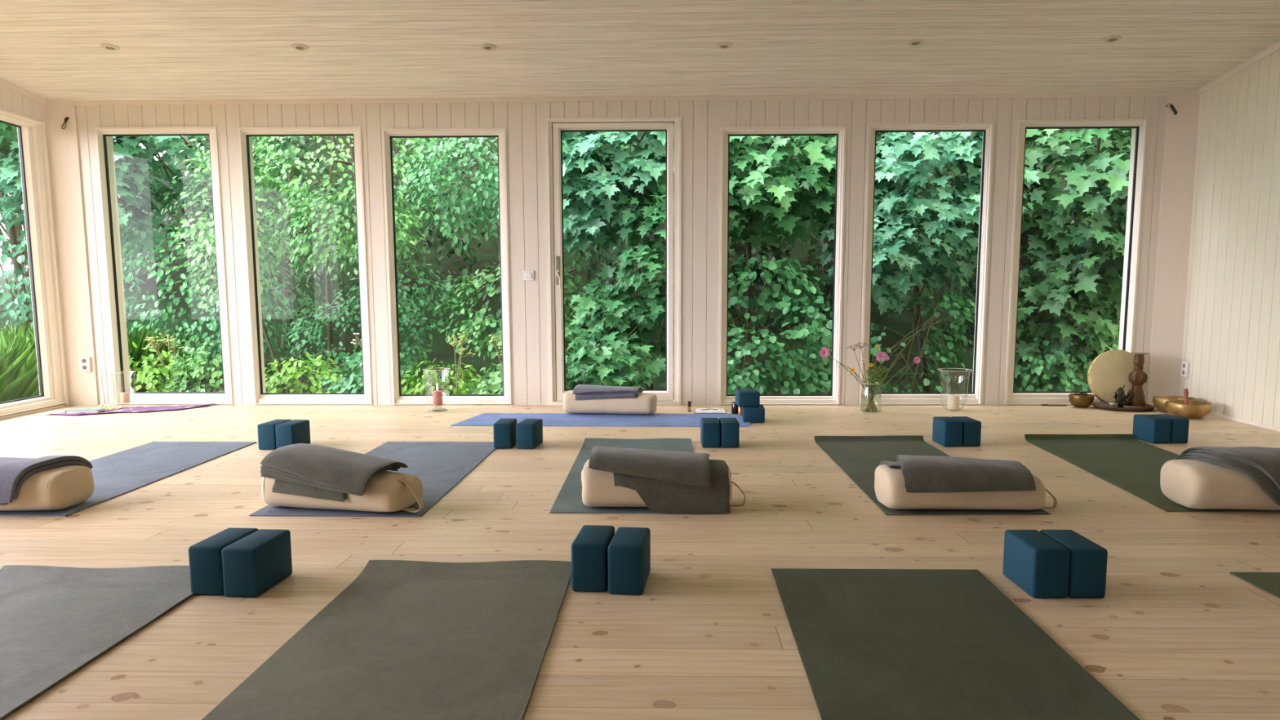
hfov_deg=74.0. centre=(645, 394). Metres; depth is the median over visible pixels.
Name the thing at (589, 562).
block
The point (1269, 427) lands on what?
baseboard
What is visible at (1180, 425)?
block
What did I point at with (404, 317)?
leafy bush
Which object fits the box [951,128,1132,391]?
maple tree
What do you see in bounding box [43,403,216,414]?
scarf
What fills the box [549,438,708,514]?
yoga mat
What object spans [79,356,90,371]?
power socket
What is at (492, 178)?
leafy bush
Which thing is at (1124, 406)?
wooden striker
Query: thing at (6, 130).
maple tree
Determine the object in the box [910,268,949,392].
sapling trunk
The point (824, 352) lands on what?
flower
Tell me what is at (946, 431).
block
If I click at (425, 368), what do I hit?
hurricane vase
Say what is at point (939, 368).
hurricane vase
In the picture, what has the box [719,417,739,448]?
block
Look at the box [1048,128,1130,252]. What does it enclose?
tree
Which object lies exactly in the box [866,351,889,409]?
flower
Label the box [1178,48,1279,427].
wall
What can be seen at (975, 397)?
window
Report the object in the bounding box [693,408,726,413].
open notebook
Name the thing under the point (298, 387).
clump
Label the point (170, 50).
ceiling
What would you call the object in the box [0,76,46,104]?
trim
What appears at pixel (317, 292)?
tree
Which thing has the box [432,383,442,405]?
pillar candle
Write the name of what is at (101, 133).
window
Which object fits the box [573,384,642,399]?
blanket
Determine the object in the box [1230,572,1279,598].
yoga mat
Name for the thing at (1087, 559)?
block
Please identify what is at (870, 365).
flower
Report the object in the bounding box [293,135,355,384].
sapling trunk
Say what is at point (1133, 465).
yoga mat
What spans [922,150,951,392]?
sapling trunk
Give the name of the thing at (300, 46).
recessed light
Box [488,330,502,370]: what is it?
flower plant
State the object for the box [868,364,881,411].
flower
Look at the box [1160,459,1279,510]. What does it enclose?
bolster
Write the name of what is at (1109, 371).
drum
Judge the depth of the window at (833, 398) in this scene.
7.03 m
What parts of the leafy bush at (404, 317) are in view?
stem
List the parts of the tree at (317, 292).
stem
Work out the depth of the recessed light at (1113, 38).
5.66 m
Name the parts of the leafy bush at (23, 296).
stem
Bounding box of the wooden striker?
[1123,405,1148,408]
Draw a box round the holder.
[1040,404,1066,406]
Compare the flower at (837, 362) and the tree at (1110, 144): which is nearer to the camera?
the flower at (837, 362)
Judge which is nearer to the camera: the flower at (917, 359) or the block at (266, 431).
the block at (266, 431)
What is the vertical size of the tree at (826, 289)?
7.173 m
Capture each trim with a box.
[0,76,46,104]
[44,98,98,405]
[74,91,1168,106]
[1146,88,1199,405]
[1198,40,1279,94]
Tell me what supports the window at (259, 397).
in the wall at (702, 121)
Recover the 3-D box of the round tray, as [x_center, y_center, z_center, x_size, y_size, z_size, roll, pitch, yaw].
[3.859,0.097,6.866,0.450,0.030,0.450,0,7,1]
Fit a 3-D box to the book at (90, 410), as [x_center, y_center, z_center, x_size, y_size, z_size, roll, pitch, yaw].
[-4.460,0.125,6.780,0.240,0.026,0.170,-1,7,-5]
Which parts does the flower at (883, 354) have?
stem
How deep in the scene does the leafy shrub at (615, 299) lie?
9.21 m
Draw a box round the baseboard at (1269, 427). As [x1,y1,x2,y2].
[1208,411,1279,431]
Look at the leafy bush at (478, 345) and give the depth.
10.19 m
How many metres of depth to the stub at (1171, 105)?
6.73 m
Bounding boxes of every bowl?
[1068,393,1093,407]
[1152,395,1197,412]
[1164,400,1212,418]
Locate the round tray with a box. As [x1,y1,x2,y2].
[1092,401,1155,411]
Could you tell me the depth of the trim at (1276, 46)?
6.16 m
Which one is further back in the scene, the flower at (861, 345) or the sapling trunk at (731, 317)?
the sapling trunk at (731, 317)
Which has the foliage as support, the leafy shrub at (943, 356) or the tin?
the leafy shrub at (943, 356)
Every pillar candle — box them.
[120,391,129,403]
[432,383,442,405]
[946,394,959,409]
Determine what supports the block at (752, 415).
on the yoga mat at (485, 419)
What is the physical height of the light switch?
0.084 m
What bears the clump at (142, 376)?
on the foliage
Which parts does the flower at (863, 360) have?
stem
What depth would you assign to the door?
7.03 m
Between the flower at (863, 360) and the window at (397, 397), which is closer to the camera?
the flower at (863, 360)
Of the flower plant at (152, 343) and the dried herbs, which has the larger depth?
the flower plant at (152, 343)
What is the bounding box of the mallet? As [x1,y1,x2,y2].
[1183,388,1189,404]
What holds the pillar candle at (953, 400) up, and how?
in the hurricane vase at (939, 368)
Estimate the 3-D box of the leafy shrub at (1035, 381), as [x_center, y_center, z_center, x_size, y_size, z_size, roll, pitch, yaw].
[4.547,-0.245,9.357,1.790,0.989,1.192,0,7,1]
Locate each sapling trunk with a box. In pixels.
[259,144,309,348]
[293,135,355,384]
[728,302,770,375]
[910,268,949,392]
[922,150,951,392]
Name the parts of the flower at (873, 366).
stem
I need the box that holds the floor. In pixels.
[0,404,1279,719]
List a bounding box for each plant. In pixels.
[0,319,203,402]
[144,333,181,388]
[351,333,361,347]
[448,331,475,394]
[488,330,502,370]
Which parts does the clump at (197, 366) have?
stem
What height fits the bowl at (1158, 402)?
0.115 m
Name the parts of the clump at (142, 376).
stem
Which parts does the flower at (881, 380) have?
stem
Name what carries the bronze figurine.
on the round tray
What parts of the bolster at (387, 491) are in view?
handle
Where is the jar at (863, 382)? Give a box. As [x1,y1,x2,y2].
[860,382,881,412]
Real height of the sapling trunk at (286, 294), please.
3.415 m
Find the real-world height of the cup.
0.044 m
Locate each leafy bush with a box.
[0,146,151,337]
[117,176,327,387]
[159,137,296,392]
[252,135,463,310]
[280,256,469,387]
[393,137,634,264]
[427,262,608,386]
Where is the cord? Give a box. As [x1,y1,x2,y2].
[99,368,114,405]
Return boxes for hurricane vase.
[110,370,135,406]
[422,368,450,411]
[937,368,973,409]
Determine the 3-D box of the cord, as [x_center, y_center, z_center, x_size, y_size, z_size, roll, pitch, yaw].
[-4.541,-0.059,7.157,0.159,0.319,0.032,4,8,34]
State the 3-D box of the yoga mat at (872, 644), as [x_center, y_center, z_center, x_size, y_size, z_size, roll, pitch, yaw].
[0.727,0.685,1.964,0.710,0.008,1.771,0,7,1]
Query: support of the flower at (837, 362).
in the jar at (863, 382)
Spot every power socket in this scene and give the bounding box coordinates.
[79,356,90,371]
[1181,360,1189,377]
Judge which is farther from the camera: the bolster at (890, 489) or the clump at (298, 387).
the clump at (298, 387)
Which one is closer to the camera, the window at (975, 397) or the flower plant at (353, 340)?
the window at (975, 397)
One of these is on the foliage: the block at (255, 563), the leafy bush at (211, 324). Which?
the leafy bush at (211, 324)
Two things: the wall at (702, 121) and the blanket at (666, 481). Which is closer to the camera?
the blanket at (666, 481)
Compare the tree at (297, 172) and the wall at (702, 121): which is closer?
the wall at (702, 121)
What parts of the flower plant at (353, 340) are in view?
stem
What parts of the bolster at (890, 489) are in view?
handle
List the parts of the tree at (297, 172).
stem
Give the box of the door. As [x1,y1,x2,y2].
[546,116,681,404]
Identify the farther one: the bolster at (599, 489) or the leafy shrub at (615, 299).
the leafy shrub at (615, 299)
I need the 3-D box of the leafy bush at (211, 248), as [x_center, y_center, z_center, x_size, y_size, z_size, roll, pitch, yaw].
[-4.727,-1.477,9.726,1.324,3.190,1.291,-1,7,-11]
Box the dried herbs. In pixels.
[1075,392,1088,395]
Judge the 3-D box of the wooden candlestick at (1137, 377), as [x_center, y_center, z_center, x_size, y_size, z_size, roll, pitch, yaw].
[3.986,-0.121,6.881,0.138,0.435,0.138,0,7,1]
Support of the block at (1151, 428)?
on the floor
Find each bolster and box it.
[0,465,94,511]
[261,471,423,512]
[563,390,657,414]
[581,459,745,506]
[874,464,1057,510]
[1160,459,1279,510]
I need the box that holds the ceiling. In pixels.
[0,0,1279,100]
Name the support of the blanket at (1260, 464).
on the bolster at (1197, 484)
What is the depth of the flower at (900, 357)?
6.71 m
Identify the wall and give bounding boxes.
[0,84,69,419]
[75,97,1167,411]
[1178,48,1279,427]
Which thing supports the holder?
on the floor
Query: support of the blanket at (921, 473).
on the bolster at (890, 489)
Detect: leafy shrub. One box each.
[564,182,731,389]
[658,252,832,394]
[807,285,975,394]
[970,335,1119,391]
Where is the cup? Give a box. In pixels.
[1107,402,1118,407]
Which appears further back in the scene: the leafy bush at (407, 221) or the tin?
the leafy bush at (407, 221)
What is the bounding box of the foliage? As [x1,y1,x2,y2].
[0,128,1128,399]
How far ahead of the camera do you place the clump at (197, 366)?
9.16 m
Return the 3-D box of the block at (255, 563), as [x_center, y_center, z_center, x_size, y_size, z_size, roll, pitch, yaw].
[-1.232,0.532,2.702,0.110,0.155,0.228,0,7,4]
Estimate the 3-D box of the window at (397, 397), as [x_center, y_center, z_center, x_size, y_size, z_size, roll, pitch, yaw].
[-1.646,-1.055,7.138,1.016,2.274,0.135,0,7,1]
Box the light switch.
[524,270,533,280]
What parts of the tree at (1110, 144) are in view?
stem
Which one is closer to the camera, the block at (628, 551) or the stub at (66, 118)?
the block at (628, 551)
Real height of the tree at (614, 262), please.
7.088 m
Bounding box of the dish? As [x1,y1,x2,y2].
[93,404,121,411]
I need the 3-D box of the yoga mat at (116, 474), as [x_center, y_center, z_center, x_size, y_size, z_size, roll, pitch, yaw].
[-2.781,0.405,4.480,0.660,0.005,1.844,0,7,-1]
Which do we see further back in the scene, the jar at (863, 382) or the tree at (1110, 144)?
the tree at (1110, 144)
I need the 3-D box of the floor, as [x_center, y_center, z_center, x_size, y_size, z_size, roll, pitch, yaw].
[-0.393,0.703,2.406,9.900,0.120,10.070,0,7,1]
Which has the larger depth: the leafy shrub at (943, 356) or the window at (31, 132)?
the leafy shrub at (943, 356)
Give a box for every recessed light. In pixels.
[100,43,119,50]
[290,43,309,50]
[479,43,496,50]
[715,41,733,48]
[906,38,924,46]
[1102,35,1122,42]
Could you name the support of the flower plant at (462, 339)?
on the foliage
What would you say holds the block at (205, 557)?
on the floor
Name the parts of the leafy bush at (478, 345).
stem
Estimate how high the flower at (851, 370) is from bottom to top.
0.350 m
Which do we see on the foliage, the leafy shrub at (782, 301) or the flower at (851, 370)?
the leafy shrub at (782, 301)
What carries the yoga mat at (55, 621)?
on the floor
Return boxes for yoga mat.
[0,441,256,516]
[0,564,193,719]
[201,560,571,719]
[249,441,495,516]
[450,413,750,426]
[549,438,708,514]
[771,568,1139,719]
[814,435,1049,515]
[1024,434,1279,511]
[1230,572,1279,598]
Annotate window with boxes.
[0,108,67,416]
[94,126,233,404]
[238,126,372,404]
[382,128,511,404]
[719,125,846,404]
[860,122,994,404]
[1004,118,1147,404]
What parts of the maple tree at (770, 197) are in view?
stem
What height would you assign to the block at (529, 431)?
0.155 m
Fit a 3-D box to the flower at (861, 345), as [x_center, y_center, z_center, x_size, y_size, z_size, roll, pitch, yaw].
[1.727,-0.141,6.728,0.161,0.548,0.045,0,7,5]
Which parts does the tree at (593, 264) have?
stem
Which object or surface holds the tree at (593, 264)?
on the foliage
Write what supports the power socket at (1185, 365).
attached to the wall at (1231, 337)
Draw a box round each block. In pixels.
[188,528,257,595]
[221,528,292,597]
[257,419,291,449]
[275,419,310,448]
[493,418,516,448]
[515,418,542,448]
[571,524,614,591]
[607,527,650,595]
[700,417,719,448]
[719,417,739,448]
[735,388,759,407]
[742,404,764,422]
[932,417,962,446]
[951,416,981,446]
[1002,529,1070,598]
[1040,529,1107,598]
[1132,413,1171,444]
[1151,413,1189,443]
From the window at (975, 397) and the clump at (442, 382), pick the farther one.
the clump at (442, 382)
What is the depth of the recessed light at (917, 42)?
5.72 m
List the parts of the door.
handle plate, handle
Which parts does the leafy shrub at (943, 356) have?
stem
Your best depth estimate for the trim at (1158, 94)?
6.87 m
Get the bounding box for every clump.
[128,341,210,391]
[155,335,224,391]
[264,351,350,392]
[318,351,435,394]
[400,359,485,394]
[457,362,568,394]
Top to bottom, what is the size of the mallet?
0.193 m
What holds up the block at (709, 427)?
on the floor
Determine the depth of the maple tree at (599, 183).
9.05 m
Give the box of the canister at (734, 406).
[731,401,738,413]
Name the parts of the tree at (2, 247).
stem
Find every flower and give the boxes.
[818,346,876,410]
[836,361,877,410]
[846,345,874,410]
[848,368,875,411]
[853,342,871,408]
[861,358,871,408]
[865,355,920,410]
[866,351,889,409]
[866,353,907,406]
[866,365,889,410]
[866,369,876,411]
[867,363,872,410]
[868,345,880,402]
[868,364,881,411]
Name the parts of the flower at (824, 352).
stem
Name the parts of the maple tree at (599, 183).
stem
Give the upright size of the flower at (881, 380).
0.379 m
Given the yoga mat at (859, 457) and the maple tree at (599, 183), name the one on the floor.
the yoga mat at (859, 457)
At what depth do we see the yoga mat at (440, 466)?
4.57 m
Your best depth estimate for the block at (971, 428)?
5.15 m
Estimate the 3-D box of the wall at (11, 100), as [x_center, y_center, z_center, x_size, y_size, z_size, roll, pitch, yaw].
[-4.803,-0.992,2.278,0.200,3.500,9.934,0,7,-2]
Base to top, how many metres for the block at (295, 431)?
0.155 m
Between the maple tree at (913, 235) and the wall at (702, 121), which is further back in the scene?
the maple tree at (913, 235)
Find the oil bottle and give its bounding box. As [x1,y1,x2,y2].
[687,400,691,411]
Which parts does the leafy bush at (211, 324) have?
stem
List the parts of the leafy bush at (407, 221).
stem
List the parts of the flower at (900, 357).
stem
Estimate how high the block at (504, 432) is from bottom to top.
0.155 m
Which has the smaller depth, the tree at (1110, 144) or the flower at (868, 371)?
the flower at (868, 371)
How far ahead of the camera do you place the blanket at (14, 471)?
3.60 m
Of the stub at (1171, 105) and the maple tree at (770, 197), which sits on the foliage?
the maple tree at (770, 197)
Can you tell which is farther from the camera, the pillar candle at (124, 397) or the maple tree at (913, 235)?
the maple tree at (913, 235)
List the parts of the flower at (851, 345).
stem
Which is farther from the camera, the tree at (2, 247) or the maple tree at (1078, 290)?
the tree at (2, 247)
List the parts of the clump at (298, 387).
stem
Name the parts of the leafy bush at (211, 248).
stem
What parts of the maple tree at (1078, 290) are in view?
stem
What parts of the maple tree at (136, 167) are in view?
stem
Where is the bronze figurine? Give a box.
[1114,386,1130,408]
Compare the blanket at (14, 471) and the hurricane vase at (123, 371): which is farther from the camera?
the hurricane vase at (123, 371)
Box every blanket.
[0,455,93,505]
[260,443,407,502]
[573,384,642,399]
[588,445,729,513]
[878,454,1035,493]
[1174,446,1279,506]
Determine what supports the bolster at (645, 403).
on the yoga mat at (485, 419)
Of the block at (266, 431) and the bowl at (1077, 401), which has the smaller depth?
the block at (266, 431)
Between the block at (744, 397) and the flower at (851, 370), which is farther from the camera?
the flower at (851, 370)
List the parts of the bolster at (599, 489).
handle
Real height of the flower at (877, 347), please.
0.525 m
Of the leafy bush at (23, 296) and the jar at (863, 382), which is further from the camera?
the leafy bush at (23, 296)
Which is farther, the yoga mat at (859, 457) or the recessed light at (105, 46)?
the recessed light at (105, 46)
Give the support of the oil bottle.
on the floor
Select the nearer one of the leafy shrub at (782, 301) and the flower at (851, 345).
the flower at (851, 345)
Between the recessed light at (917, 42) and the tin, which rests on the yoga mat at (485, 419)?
the tin
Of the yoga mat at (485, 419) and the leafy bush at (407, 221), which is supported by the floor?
the yoga mat at (485, 419)
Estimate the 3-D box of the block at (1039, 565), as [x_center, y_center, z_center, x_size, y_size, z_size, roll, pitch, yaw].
[1.226,0.529,2.674,0.110,0.155,0.228,0,7,0]
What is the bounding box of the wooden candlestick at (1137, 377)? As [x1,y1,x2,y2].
[1127,352,1148,406]
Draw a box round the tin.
[737,406,742,415]
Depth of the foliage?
13.37 m
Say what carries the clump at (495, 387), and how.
on the foliage
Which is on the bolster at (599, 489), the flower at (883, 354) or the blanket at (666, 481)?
the blanket at (666, 481)
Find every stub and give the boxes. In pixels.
[61,116,68,128]
[1165,103,1177,115]
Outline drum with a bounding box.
[1087,349,1146,404]
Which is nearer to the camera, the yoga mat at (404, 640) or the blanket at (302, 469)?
the yoga mat at (404, 640)
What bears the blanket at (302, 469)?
on the bolster at (387, 491)
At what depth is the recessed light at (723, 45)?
5.77 m
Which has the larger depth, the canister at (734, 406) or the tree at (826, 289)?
the tree at (826, 289)
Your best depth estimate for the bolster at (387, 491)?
3.59 m
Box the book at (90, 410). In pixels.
[65,407,107,413]
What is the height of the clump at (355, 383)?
0.885 m
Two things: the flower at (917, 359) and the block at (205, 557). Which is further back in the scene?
the flower at (917, 359)
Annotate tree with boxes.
[0,122,31,334]
[0,133,299,291]
[0,192,154,311]
[118,135,355,304]
[256,135,499,330]
[401,137,664,318]
[562,124,751,389]
[565,131,818,337]
[673,132,893,375]
[728,132,964,325]
[806,131,1045,392]
[879,128,1130,336]
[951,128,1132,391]
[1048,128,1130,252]
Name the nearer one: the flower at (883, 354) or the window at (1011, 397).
the flower at (883, 354)
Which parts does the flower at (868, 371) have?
stem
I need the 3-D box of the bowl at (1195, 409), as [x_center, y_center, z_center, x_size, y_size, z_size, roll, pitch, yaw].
[4.057,0.113,6.355,0.300,0.115,0.300,0,7,1]
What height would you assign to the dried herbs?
0.097 m
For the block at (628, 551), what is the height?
0.155 m
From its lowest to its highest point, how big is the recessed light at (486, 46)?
0.023 m
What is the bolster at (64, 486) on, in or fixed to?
on the yoga mat at (116, 474)

